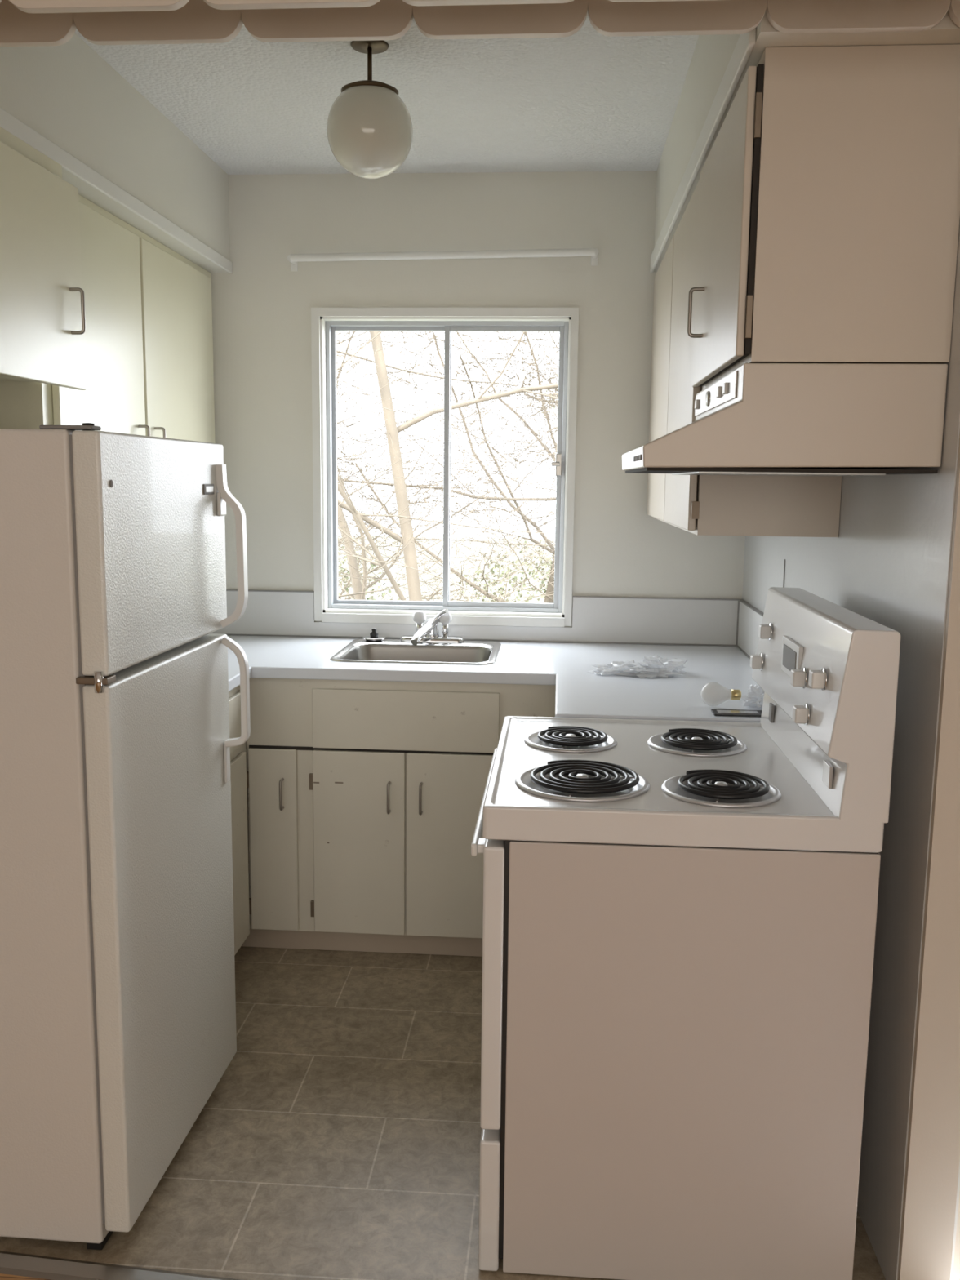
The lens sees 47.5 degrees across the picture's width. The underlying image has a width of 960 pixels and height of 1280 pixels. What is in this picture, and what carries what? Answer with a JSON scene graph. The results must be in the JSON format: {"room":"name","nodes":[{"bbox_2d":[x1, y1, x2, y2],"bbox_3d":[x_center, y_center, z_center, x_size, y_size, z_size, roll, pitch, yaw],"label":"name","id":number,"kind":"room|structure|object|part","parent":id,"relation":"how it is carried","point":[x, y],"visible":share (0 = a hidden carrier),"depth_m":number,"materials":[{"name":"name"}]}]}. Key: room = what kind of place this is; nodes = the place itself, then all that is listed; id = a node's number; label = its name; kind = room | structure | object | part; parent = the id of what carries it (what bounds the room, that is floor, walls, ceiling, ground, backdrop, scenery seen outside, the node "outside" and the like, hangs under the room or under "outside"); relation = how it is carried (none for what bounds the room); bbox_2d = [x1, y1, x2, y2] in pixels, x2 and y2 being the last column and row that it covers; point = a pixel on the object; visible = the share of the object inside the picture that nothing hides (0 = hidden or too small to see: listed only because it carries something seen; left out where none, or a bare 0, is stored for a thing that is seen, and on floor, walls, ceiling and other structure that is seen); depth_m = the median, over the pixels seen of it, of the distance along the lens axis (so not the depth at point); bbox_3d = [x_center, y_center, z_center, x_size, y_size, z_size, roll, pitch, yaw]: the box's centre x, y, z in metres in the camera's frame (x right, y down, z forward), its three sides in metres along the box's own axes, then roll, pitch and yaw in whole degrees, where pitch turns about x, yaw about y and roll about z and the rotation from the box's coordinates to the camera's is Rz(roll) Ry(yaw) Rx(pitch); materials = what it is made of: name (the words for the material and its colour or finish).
{"room":"kitchen","nodes":[
{"label":"kitchen","id":0,"kind":"room"},
{"bbox_2d":[75,13,698,174],"bbox_3d":[-0.222,-1.505,2.769,2.385,0.120,2.146,1,8,4],"label":"ceiling","id":1,"kind":"structure","parent":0,"point":[588,100],"depth_m":2.95,"materials":[{"name":"white paint"}]},
{"bbox_2d":[0,946,885,1279],"bbox_3d":[0.041,1.392,1.013,6.200,0.080,6.406,1,8,4],"label":"floor","id":2,"kind":"structure","parent":0,"point":[340,1137],"depth_m":2.46,"materials":[{"name":"tile"}]},
{"bbox_2d":[0,1250,240,1279],"bbox_3d":[-0.332,1.200,1.994,2.180,0.009,0.055,2,8,8],"label":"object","id":3,"kind":"structure","parent":2,"relation":"on","point":[11,1263],"depth_m":2.05,"materials":[{"name":"silver metal"}]},
{"bbox_2d":[0,422,250,1249],"bbox_3d":[-0.951,0.352,2.329,0.762,1.574,0.686,1,8,5],"label":"refrigerator","id":4,"kind":"object","parent":2,"relation":"on","point":[117,1000],"visible":1,"depth_m":2.05,"materials":[{"name":"white metal"}]},
{"bbox_2d":[71,430,248,675],"bbox_3d":[-0.620,-0.195,2.227,0.119,0.428,0.674,1,8,4],"label":"freezer","id":5,"kind":"object","parent":4,"relation":"in","point":[148,565],"depth_m":2.09,"materials":[{"name":"white metal"}]},
{"bbox_2d":[82,633,250,1232],"bbox_3d":[-0.629,0.559,2.338,0.119,1.064,0.674,1,8,4],"label":"fridge","id":6,"kind":"object","parent":4,"relation":"in","point":[157,891],"depth_m":2.18,"materials":[{"name":"white metal"}]},
{"bbox_2d":[228,684,250,955],"bbox_3d":[-1.011,0.543,3.408,0.607,0.879,1.285,1,8,4],"label":"base cabinet","id":7,"kind":"object","parent":2,"relation":"on","point":[238,754],"visible":0.18,"depth_m":3.26,"materials":[{"name":"paint"}]},
{"bbox_3d":[-0.736,0.271,3.016,0.014,0.160,0.570,1,8,4],"label":"drawer","id":8,"kind":"part","parent":7,"relation":"part of","materials":[{"name":"paint"}]},
{"bbox_3d":[-0.740,0.668,3.075,0.014,0.582,0.570,1,8,4],"label":"door","id":9,"kind":"part","parent":7,"relation":"part of","materials":[{"name":"paint"}]},
{"bbox_2d":[226,635,762,722],"bbox_3d":[-0.221,0.107,3.281,2.181,0.035,1.294,1,8,4],"label":"countertop","id":10,"kind":"structure","parent":7,"relation":"on","point":[579,693],"depth_m":3.29,"materials":[{"name":"laminate"}]},
{"bbox_2d":[362,628,385,640],"bbox_3d":[-0.372,-0.020,3.836,0.082,0.041,0.082,1,8,4],"label":"strainer","id":11,"kind":"object","parent":10,"relation":"on","point":[373,636],"depth_m":3.82,"materials":[{"name":"metal"}]},
{"bbox_2d":[329,638,501,664],"bbox_3d":[-0.201,0.112,3.643,0.523,0.160,0.480,1,8,4],"label":"sink","id":12,"kind":"object","parent":10,"relation":"in","point":[361,650],"visible":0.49,"depth_m":3.76,"materials":[{"name":"silver metal"}]},
{"bbox_3d":[-0.204,0.121,3.603,0.473,0.154,0.353,1,8,4],"label":"bowl","id":13,"kind":"part","parent":12,"relation":"part of","materials":[{"name":"silver metal"}]},
{"bbox_2d":[400,608,463,645],"bbox_3d":[-0.172,-0.046,3.752,0.220,0.121,0.189,1,8,4],"label":"faucet","id":14,"kind":"object","parent":10,"relation":"on","point":[428,632],"visible":1,"depth_m":3.80,"materials":[{"name":"silver metal"}]},
{"bbox_3d":[-0.212,-0.037,3.825,0.024,0.053,0.024,1,8,4],"label":"stem","id":15,"kind":"part","parent":14,"relation":"part of","materials":[{"name":"silver metal"}]},
{"bbox_3d":[-0.211,-0.081,3.818,0.044,0.045,0.044,-2,9,-18],"label":"knob","id":16,"kind":"part","parent":14,"relation":"part of","materials":[{"name":"white plastic"}]},
{"bbox_3d":[-0.190,-0.033,3.753,0.039,0.081,0.189,4,9,24],"label":"spout","id":17,"kind":"part","parent":14,"relation":"part of","materials":[{"name":"silver metal"}]},
{"bbox_3d":[-0.168,-0.004,3.825,0.220,0.016,0.057,1,8,4],"label":"plate","id":18,"kind":"part","parent":14,"relation":"part of","materials":[{"name":"silver metal"}]},
{"bbox_3d":[-0.142,-0.083,3.791,0.075,0.059,0.019,7,10,36],"label":"lever","id":19,"kind":"part","parent":14,"relation":"part of","materials":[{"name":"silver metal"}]},
{"bbox_3d":[-0.122,-0.035,3.818,0.024,0.053,0.024,1,8,4],"label":"stem","id":20,"kind":"part","parent":14,"relation":"part of","materials":[{"name":"silver metal"}]},
{"bbox_3d":[-0.122,-0.079,3.812,0.044,0.045,0.044,-2,9,-18],"label":"knob","id":21,"kind":"part","parent":14,"relation":"part of","materials":[{"name":"white plastic"}]},
{"bbox_2d":[587,654,688,677],"bbox_3d":[0.470,0.076,3.259,0.301,0.046,0.172,1,8,4],"label":"plastic bag","id":22,"kind":"object","parent":10,"relation":"on","point":[655,666],"visible":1,"depth_m":3.23,"materials":[{"name":"white"}]},
{"bbox_2d":[700,681,741,706],"bbox_3d":[0.613,0.138,2.777,0.102,0.062,0.062,1,8,4],"label":"light bulb","id":23,"kind":"object","parent":10,"relation":"on","point":[712,694],"visible":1,"depth_m":2.76,"materials":[{"name":"white glass"}]},
{"bbox_2d":[711,708,761,716],"bbox_3d":[0.662,0.180,2.706,0.170,0.006,0.065,1,8,4],"label":"tray","id":24,"kind":"object","parent":10,"relation":"on","point":[716,712],"visible":0.6,"depth_m":2.69,"materials":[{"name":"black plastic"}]},
{"bbox_2d":[741,684,764,707],"bbox_3d":[0.734,0.138,2.790,0.129,0.065,0.094,1,8,4],"label":"plastic wrap","id":25,"kind":"object","parent":10,"relation":"on","point":[755,695],"visible":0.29,"depth_m":2.77,"materials":[{"name":"white"}]},
{"bbox_2d":[241,677,555,956],"bbox_3d":[-0.240,0.516,3.653,1.003,0.879,0.683,1,8,4],"label":"base cabinet","id":26,"kind":"object","parent":2,"relation":"on","point":[365,797],"visible":0.91,"depth_m":3.35,"materials":[{"name":"paint"}]},
{"bbox_3d":[-0.640,0.622,3.392,0.149,0.582,0.017,1,8,4],"label":"door","id":27,"kind":"part","parent":26,"relation":"part of","materials":[{"name":"paint"}]},
{"bbox_3d":[-0.608,0.474,3.344,0.008,0.098,0.032,1,8,4],"label":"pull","id":28,"kind":"part","parent":26,"relation":"part of","materials":[{"name":"silver metal"}]},
{"bbox_3d":[-0.373,0.628,3.374,0.284,0.582,0.017,1,8,4],"label":"door","id":29,"kind":"part","parent":26,"relation":"part of","materials":[{"name":"paint"}]},
{"bbox_3d":[-0.278,0.481,3.320,0.008,0.098,0.032,1,8,4],"label":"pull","id":30,"kind":"part","parent":26,"relation":"part of","materials":[{"name":"silver metal"}]},
{"bbox_3d":[-0.180,0.483,3.314,0.008,0.098,0.032,1,8,4],"label":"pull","id":31,"kind":"part","parent":26,"relation":"part of","materials":[{"name":"silver metal"}]},
{"bbox_3d":[-0.085,0.634,3.353,0.282,0.582,0.017,1,8,4],"label":"door","id":32,"kind":"part","parent":26,"relation":"part of","materials":[{"name":"paint"}]},
{"bbox_2d":[471,586,901,1279],"bbox_3d":[0.368,0.535,2.322,0.724,1.239,0.759,1,8,4],"label":"electric stove","id":33,"kind":"object","parent":2,"relation":"on","point":[679,917],"visible":1,"depth_m":1.98,"materials":[{"name":"white metal"}]},
{"bbox_2d":[471,748,505,1129],"bbox_3d":[0.037,0.584,2.352,0.062,0.545,0.755,1,8,4],"label":"oven","id":34,"kind":"object","parent":33,"relation":"in","point":[492,1108],"depth_m":1.98,"materials":[{"name":"white metal"}]},
{"bbox_3d":[0.044,1.008,2.413,0.038,0.266,0.755,1,8,4],"label":"drawer","id":35,"kind":"part","parent":33,"relation":"part of","materials":[{"name":"metal"}]},
{"bbox_2d":[482,715,884,853],"bbox_3d":[0.379,0.278,2.284,0.696,0.062,0.759,1,8,4],"label":"cooktop","id":36,"kind":"object","parent":33,"relation":"in","point":[559,784],"depth_m":2.02,"materials":[{"name":"metal"}]},
{"bbox_3d":[0.638,0.050,2.524,0.023,0.030,0.030,1,8,4],"label":"knob","id":37,"kind":"part","parent":33,"relation":"part of","materials":[{"name":"white plastic"}]},
{"bbox_3d":[0.647,-0.019,2.483,0.023,0.030,0.030,1,8,4],"label":"knob","id":38,"kind":"part","parent":33,"relation":"part of","materials":[{"name":"white plastic"}]},
{"bbox_2d":[768,702,774,722],"bbox_3d":[0.666,0.166,2.493,0.006,0.040,0.030,1,8,4],"label":"knob","id":39,"kind":"object","parent":33,"relation":"attached to","point":[771,705],"depth_m":2.48,"materials":[{"name":"grey plastic"}]},
{"bbox_2d":[781,635,803,676],"bbox_3d":[0.640,0.039,2.238,0.009,0.075,0.160,1,8,4],"label":"clock","id":40,"kind":"object","parent":33,"relation":"on","point":[792,658],"depth_m":2.23,"materials":[{"name":"grey plastic"}]},
{"bbox_3d":[0.614,0.073,2.109,0.023,0.030,0.030,1,8,4],"label":"knob","id":41,"kind":"part","parent":33,"relation":"part of","materials":[{"name":"white plastic"}]},
{"bbox_3d":[0.600,0.140,2.048,0.023,0.030,0.030,1,8,4],"label":"knob","id":42,"kind":"part","parent":33,"relation":"part of","materials":[{"name":"white plastic"}]},
{"bbox_3d":[0.607,0.071,1.967,0.023,0.030,0.030,1,8,4],"label":"knob","id":43,"kind":"part","parent":33,"relation":"part of","materials":[{"name":"white plastic"}]},
{"bbox_2d":[822,760,833,788],"bbox_3d":[0.628,0.242,1.970,0.006,0.040,0.050,1,8,4],"label":"knob","id":44,"kind":"object","parent":33,"relation":"attached to","point":[828,765],"depth_m":1.96,"materials":[{"name":"grey plastic"}]},
{"bbox_2d":[210,171,745,626],"bbox_3d":[-0.164,-0.348,3.944,2.385,2.509,0.150,1,8,4],"label":"wall","id":45,"kind":"structure","parent":0,"point":[261,310],"depth_m":3.76,"materials":[{"name":"paint"}]},
{"bbox_2d":[287,248,598,271],"bbox_3d":[-0.129,-1.292,3.696,1.055,0.071,0.062,1,8,4],"label":"curtain rod","id":46,"kind":"object","parent":45,"relation":"attached to","point":[294,259],"visible":1,"depth_m":3.67,"materials":[{"name":"white paint"}]},
{"bbox_3d":[-0.130,-1.297,3.677,1.030,0.040,0.025,1,8,4],"label":"rod","id":47,"kind":"part","parent":46,"relation":"part of","materials":[{"name":"white paint"}]},
{"bbox_2d":[311,307,578,626],"bbox_3d":[-0.130,-0.597,3.818,0.921,1.093,0.021,1,8,4],"label":"window frame","id":48,"kind":"structure","parent":45,"relation":"attached to","point":[316,313],"depth_m":3.81,"materials":[{"name":"white paint"}]},
{"bbox_2d":[320,316,571,617],"bbox_3d":[-0.122,-0.611,3.898,0.868,1.033,0.140,1,8,4],"label":"liner","id":49,"kind":"object","parent":45,"relation":"attached to","point":[322,319],"visible":0.71,"depth_m":3.84,"materials":[{"name":"white paint"}]},
{"bbox_2d":[325,321,568,613],"bbox_3d":[-0.122,-0.613,3.908,0.852,1.015,0.060,1,8,4],"label":"window","id":50,"kind":"structure","parent":49,"relation":"attached to","point":[328,324],"depth_m":3.89,"materials":[{"name":"silver metal"}]},
{"bbox_3d":[-0.319,-0.620,3.936,0.429,0.991,0.020,1,8,4],"label":"fixed sash","id":51,"kind":"part","parent":50,"relation":"part of","materials":[{"name":"clear glass"}]},
{"bbox_3d":[0.081,-0.608,3.886,0.421,0.991,0.021,1,8,4],"label":"sliding sash","id":52,"kind":"part","parent":50,"relation":"part of","materials":[{"name":"clear glass"}]},
{"bbox_2d":[555,453,562,476],"bbox_3d":[0.278,-0.617,3.843,0.023,0.080,0.032,1,8,4],"label":"latch","id":53,"kind":"object","parent":50,"relation":"attached to","point":[558,455],"visible":0.98,"depth_m":3.83,"materials":[{"name":"silver metal"}]},
{"bbox_2d":[551,462,559,466],"bbox_3d":[0.265,-0.617,3.825,0.030,0.015,0.010,1,8,4],"label":"lever","id":54,"kind":"object","parent":53,"relation":"attached to","point":[553,464],"depth_m":3.82,"materials":[{"name":"white metal"}]},
{"bbox_2d":[210,589,763,658],"bbox_3d":[-0.216,0.002,3.306,2.181,0.164,1.215,1,8,4],"label":"backsplash","id":55,"kind":"structure","parent":45,"relation":"attached to","point":[291,613],"depth_m":3.86,"materials":[{"name":"laminate"}]},
{"bbox_3d":[0.866,0.027,3.231,0.011,0.160,1.215,1,8,4],"label":"panel","id":56,"kind":"part","parent":55,"relation":"part of","materials":[{"name":"laminate"}]},
{"bbox_2d":[742,218,959,1279],"bbox_3d":[0.897,-0.169,2.805,0.100,2.509,1.997,1,8,4],"label":"wall","id":57,"kind":"structure","parent":0,"point":[888,563],"depth_m":2.04,"materials":[{"name":"paint"}]},
{"bbox_2d":[646,180,841,537],"bbox_3d":[0.707,-0.738,3.098,0.344,0.822,1.281,1,8,4],"label":"upper cabinet","id":58,"kind":"object","parent":57,"relation":"attached to","point":[802,506],"visible":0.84,"depth_m":2.55,"materials":[{"name":"paint"}]},
{"bbox_3d":[0.566,-0.780,3.404,0.018,0.793,0.635,1,8,4],"label":"door","id":59,"kind":"part","parent":58,"relation":"part of","materials":[{"name":"paint"}]},
{"bbox_3d":[0.520,-0.690,2.784,0.018,0.793,0.590,1,8,4],"label":"door","id":60,"kind":"part","parent":58,"relation":"part of","materials":[{"name":"paint"}]},
{"bbox_2d":[782,559,785,587],"bbox_3d":[0.867,-0.141,3.121,0.002,0.180,0.006,1,8,4],"label":"trim","id":61,"kind":"structure","parent":57,"relation":"attached to","point":[784,559],"depth_m":3.11,"materials":[{"name":"grey"}]},
{"bbox_2d":[687,44,959,390],"bbox_3d":[0.619,-0.761,2.122,0.383,0.497,0.659,1,8,4],"label":"upper cabinet","id":62,"kind":"object","parent":57,"relation":"attached to","point":[828,217],"visible":1,"depth_m":1.80,"materials":[{"name":"paint"}]},
{"bbox_3d":[0.454,-0.689,2.298,0.032,0.103,0.008,1,8,4],"label":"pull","id":63,"kind":"part","parent":62,"relation":"part of","materials":[{"name":"silver metal"}]},
{"bbox_3d":[0.467,-0.757,2.130,0.014,0.463,0.630,1,8,4],"label":"door","id":64,"kind":"part","parent":62,"relation":"part of","materials":[{"name":"paint"}]},
{"bbox_2d":[622,363,947,476],"bbox_3d":[0.554,-0.423,2.176,0.503,0.184,0.654,1,8,4],"label":"range hood","id":65,"kind":"object","parent":62,"relation":"attached to","point":[814,420],"visible":1,"depth_m":1.85,"materials":[{"name":"beige metal"}]},
{"bbox_2d":[694,399,699,408],"bbox_3d":[0.482,-0.523,2.422,0.007,0.020,0.030,1,8,4],"label":"switch","id":66,"kind":"object","parent":65,"relation":"attached to","point":[697,402],"depth_m":2.41,"materials":[{"name":"white plastic"}]},
{"bbox_3d":[0.470,-0.490,2.197,0.004,0.046,0.575,1,8,4],"label":"control plate","id":67,"kind":"part","parent":65,"relation":"part of","materials":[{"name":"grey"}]},
{"bbox_2d":[715,386,721,397],"bbox_3d":[0.457,-0.474,2.086,0.007,0.020,0.030,1,8,4],"label":"switch","id":68,"kind":"object","parent":65,"relation":"attached to","point":[718,393],"depth_m":2.07,"materials":[{"name":"white plastic"}]},
{"bbox_2d":[722,382,728,394],"bbox_3d":[0.451,-0.462,2.007,0.007,0.020,0.030,1,8,4],"label":"switch","id":69,"kind":"object","parent":65,"relation":"attached to","point":[725,386],"depth_m":1.99,"materials":[{"name":"white plastic"}]},
{"bbox_2d":[952,1192,959,1279],"bbox_3d":[2.053,-0.007,1.783,2.355,2.509,0.100,1,8,4],"label":"wall","id":70,"kind":"structure","parent":0,"point":[956,1274],"depth_m":1.98,"materials":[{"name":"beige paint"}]},
{"bbox_2d":[0,0,715,13],"bbox_3d":[-0.122,-1.062,1.485,2.212,0.366,0.018,1,8,4],"label":"scalloped valance","id":71,"kind":"object","parent":70,"relation":"attached to","point":[33,6],"visible":1,"depth_m":1.52,"materials":[{"name":"beige paint"}]},
{"bbox_2d":[0,0,959,46],"bbox_3d":[-0.105,-1.119,1.718,2.212,0.320,0.017,1,8,4],"label":"scalloped valance","id":72,"kind":"object","parent":70,"relation":"attached to","point":[195,22],"visible":0.98,"depth_m":1.73,"materials":[{"name":"beige paint"}]},
{"bbox_2d":[897,434,959,1279],"bbox_3d":[0.819,0.103,1.831,0.088,2.250,0.013,1,8,4],"label":"door frame","id":73,"kind":"structure","parent":70,"relation":"attached to","point":[933,1146],"depth_m":1.91,"materials":[{"name":"white paint"}]},
{"bbox_3d":[-0.007,-1.036,-0.424,6.200,0.120,4.260,1,8,4],"label":"ceiling","id":74,"kind":"structure","parent":0,"visible":0},
{"bbox_2d":[0,32,230,272],"bbox_3d":[-1.128,-1.294,2.791,0.384,0.324,1.994,1,8,4],"label":"soffit","id":75,"kind":"structure","parent":74,"relation":"attached to","point":[67,93],"depth_m":2.82,"materials":[{"name":"paint"}]},
{"bbox_2d":[0,107,232,273],"bbox_3d":[-0.932,-1.148,2.816,0.010,0.039,1.954,1,8,4],"label":"trim","id":76,"kind":"structure","parent":75,"relation":"attached to","point":[9,122],"depth_m":2.71,"materials":[{"name":"white paint"}]},
{"bbox_2d":[326,40,413,178],"bbox_3d":[-0.265,-1.272,2.630,0.207,0.301,0.207,1,8,4],"label":"globe light","id":77,"kind":"object","parent":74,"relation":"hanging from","point":[370,129],"visible":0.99,"depth_m":2.57,"materials":[{"name":"white glass"}]},
{"bbox_3d":[-0.264,-1.374,2.615,0.011,0.093,0.011,1,8,4],"label":"stem","id":78,"kind":"part","parent":77,"relation":"part of","materials":[{"name":"brown metal"}]},
{"bbox_3d":[-0.266,-1.219,2.638,0.207,0.194,0.207,1,8,4],"label":"globe","id":79,"kind":"part","parent":77,"relation":"part of","materials":[{"name":"white glass"}]},
{"bbox_2d":[653,11,959,271],"bbox_3d":[0.687,-1.255,2.664,0.346,0.324,1.994,1,8,4],"label":"soffit","id":80,"kind":"structure","parent":74,"relation":"attached to","point":[712,55],"depth_m":2.34,"materials":[{"name":"paint"}]},
{"bbox_2d":[649,26,756,272],"bbox_3d":[0.509,-1.124,2.714,0.012,0.054,1.954,1,8,4],"label":"trim","id":81,"kind":"structure","parent":80,"relation":"attached to","point":[746,42],"depth_m":2.23,"materials":[{"name":"white paint"}]},
{"bbox_3d":[-1.381,-0.219,2.965,0.100,2.509,1.996,1,8,4],"label":"wall","id":82,"kind":"structure","parent":0,"visible":0},
{"bbox_2d":[0,126,86,390],"bbox_3d":[-1.141,-0.793,2.234,0.456,0.498,0.632,1,8,4],"label":"upper cabinet","id":83,"kind":"object","parent":82,"relation":"attached to","point":[42,318],"visible":1,"depth_m":2.32,"materials":[{"name":"beige paint"}]},
{"bbox_3d":[-0.912,-0.746,2.476,0.032,0.103,0.008,1,8,4],"label":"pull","id":84,"kind":"part","parent":83,"relation":"part of","materials":[{"name":"silver metal"}]},
{"bbox_2d":[0,194,215,443],"bbox_3d":[-1.117,-0.795,3.212,0.366,0.784,1.303,1,8,4],"label":"upper cabinet","id":85,"kind":"object","parent":82,"relation":"attached to","point":[148,337],"visible":0.49,"depth_m":3.08,"materials":[{"name":"beige paint"}]},
{"bbox_3d":[-0.999,-0.742,2.879,0.018,0.738,0.552,1,8,4],"label":"door","id":86,"kind":"part","parent":85,"relation":"part of","materials":[{"name":"beige paint"}]},
{"bbox_3d":[-0.960,-0.564,3.129,0.032,0.103,0.008,1,8,4],"label":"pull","id":87,"kind":"part","parent":85,"relation":"part of","materials":[{"name":"silver metal"}]},
{"bbox_3d":[-0.951,-0.582,3.253,0.032,0.103,0.008,1,8,4],"label":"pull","id":88,"kind":"part","parent":85,"relation":"part of","materials":[{"name":"silver metal"}]},
{"bbox_3d":[-0.955,-0.829,3.479,0.018,0.738,0.632,1,8,4],"label":"door","id":89,"kind":"part","parent":85,"relation":"part of","materials":[{"name":"beige paint"}]},
{"label":"outside","id":90,"kind":"structure","parent":0,"visible":0},
{"bbox_2d":[533,373,558,427],"bbox_3d":[3.097,-8.126,37.068,2.569,2.025,2.569,1,8,4],"label":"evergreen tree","id":91,"kind":"object","parent":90,"point":[553,374],"visible":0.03,"depth_m":37.15,"materials":[{"name":"green plant"}]},
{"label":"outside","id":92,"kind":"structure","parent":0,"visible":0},
{"bbox_2d":[337,535,555,602],"bbox_3d":[3.371,-2.110,47.370,80.000,0.100,85.400,1,8,4],"label":"ground","id":93,"kind":"structure","parent":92,"point":[473,544],"depth_m":58.84,"materials":[{"name":"white snow"}]},
{"bbox_2d":[337,546,399,600],"bbox_3d":[-4.827,-1.477,36.630,4.295,3.577,4.311,1,8,4],"label":"shrub","id":94,"kind":"object","parent":93,"relation":"on","point":[342,562],"visible":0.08,"depth_m":36.56,"materials":[{"name":"green plant"}]},
{"bbox_2d":[336,331,548,602],"bbox_3d":[-4.220,-4.630,20.885,10.958,13.642,11.511,5,9,27],"label":"bare tree","id":95,"kind":"object","parent":93,"relation":"on","point":[349,337],"visible":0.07,"depth_m":21.47,"materials":[{"name":"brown plant"}]},
{"bbox_2d":[336,331,559,603],"bbox_3d":[3.497,-4.246,17.263,15.752,12.862,9.668,3,9,18],"label":"bare tree","id":96,"kind":"object","parent":93,"relation":"on","point":[550,586],"visible":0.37,"depth_m":17.47,"materials":[{"name":"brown plant"}]},
{"bbox_2d":[336,331,559,602],"bbox_3d":[-1.185,-3.866,9.430,9.335,14.292,8.551,1,8,4],"label":"bare tree","id":97,"kind":"object","parent":93,"relation":"on","point":[406,538],"visible":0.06,"depth_m":10.05,"materials":[{"name":"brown plant"}]},
{"bbox_2d":[336,331,559,603],"bbox_3d":[-2.022,-3.290,14.668,9.722,11.605,10.079,1,8,4],"label":"bare tree","id":98,"kind":"object","parent":93,"relation":"on","point":[356,584],"visible":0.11,"depth_m":14.68,"materials":[{"name":"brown plant"}]},
{"bbox_2d":[458,537,553,602],"bbox_3d":[1.518,-1.490,34.124,4.400,3.464,4.373,1,8,4],"label":"shrub","id":99,"kind":"object","parent":93,"relation":"on","point":[515,578],"visible":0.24,"depth_m":33.68,"materials":[{"name":"green plant"}]}
]}

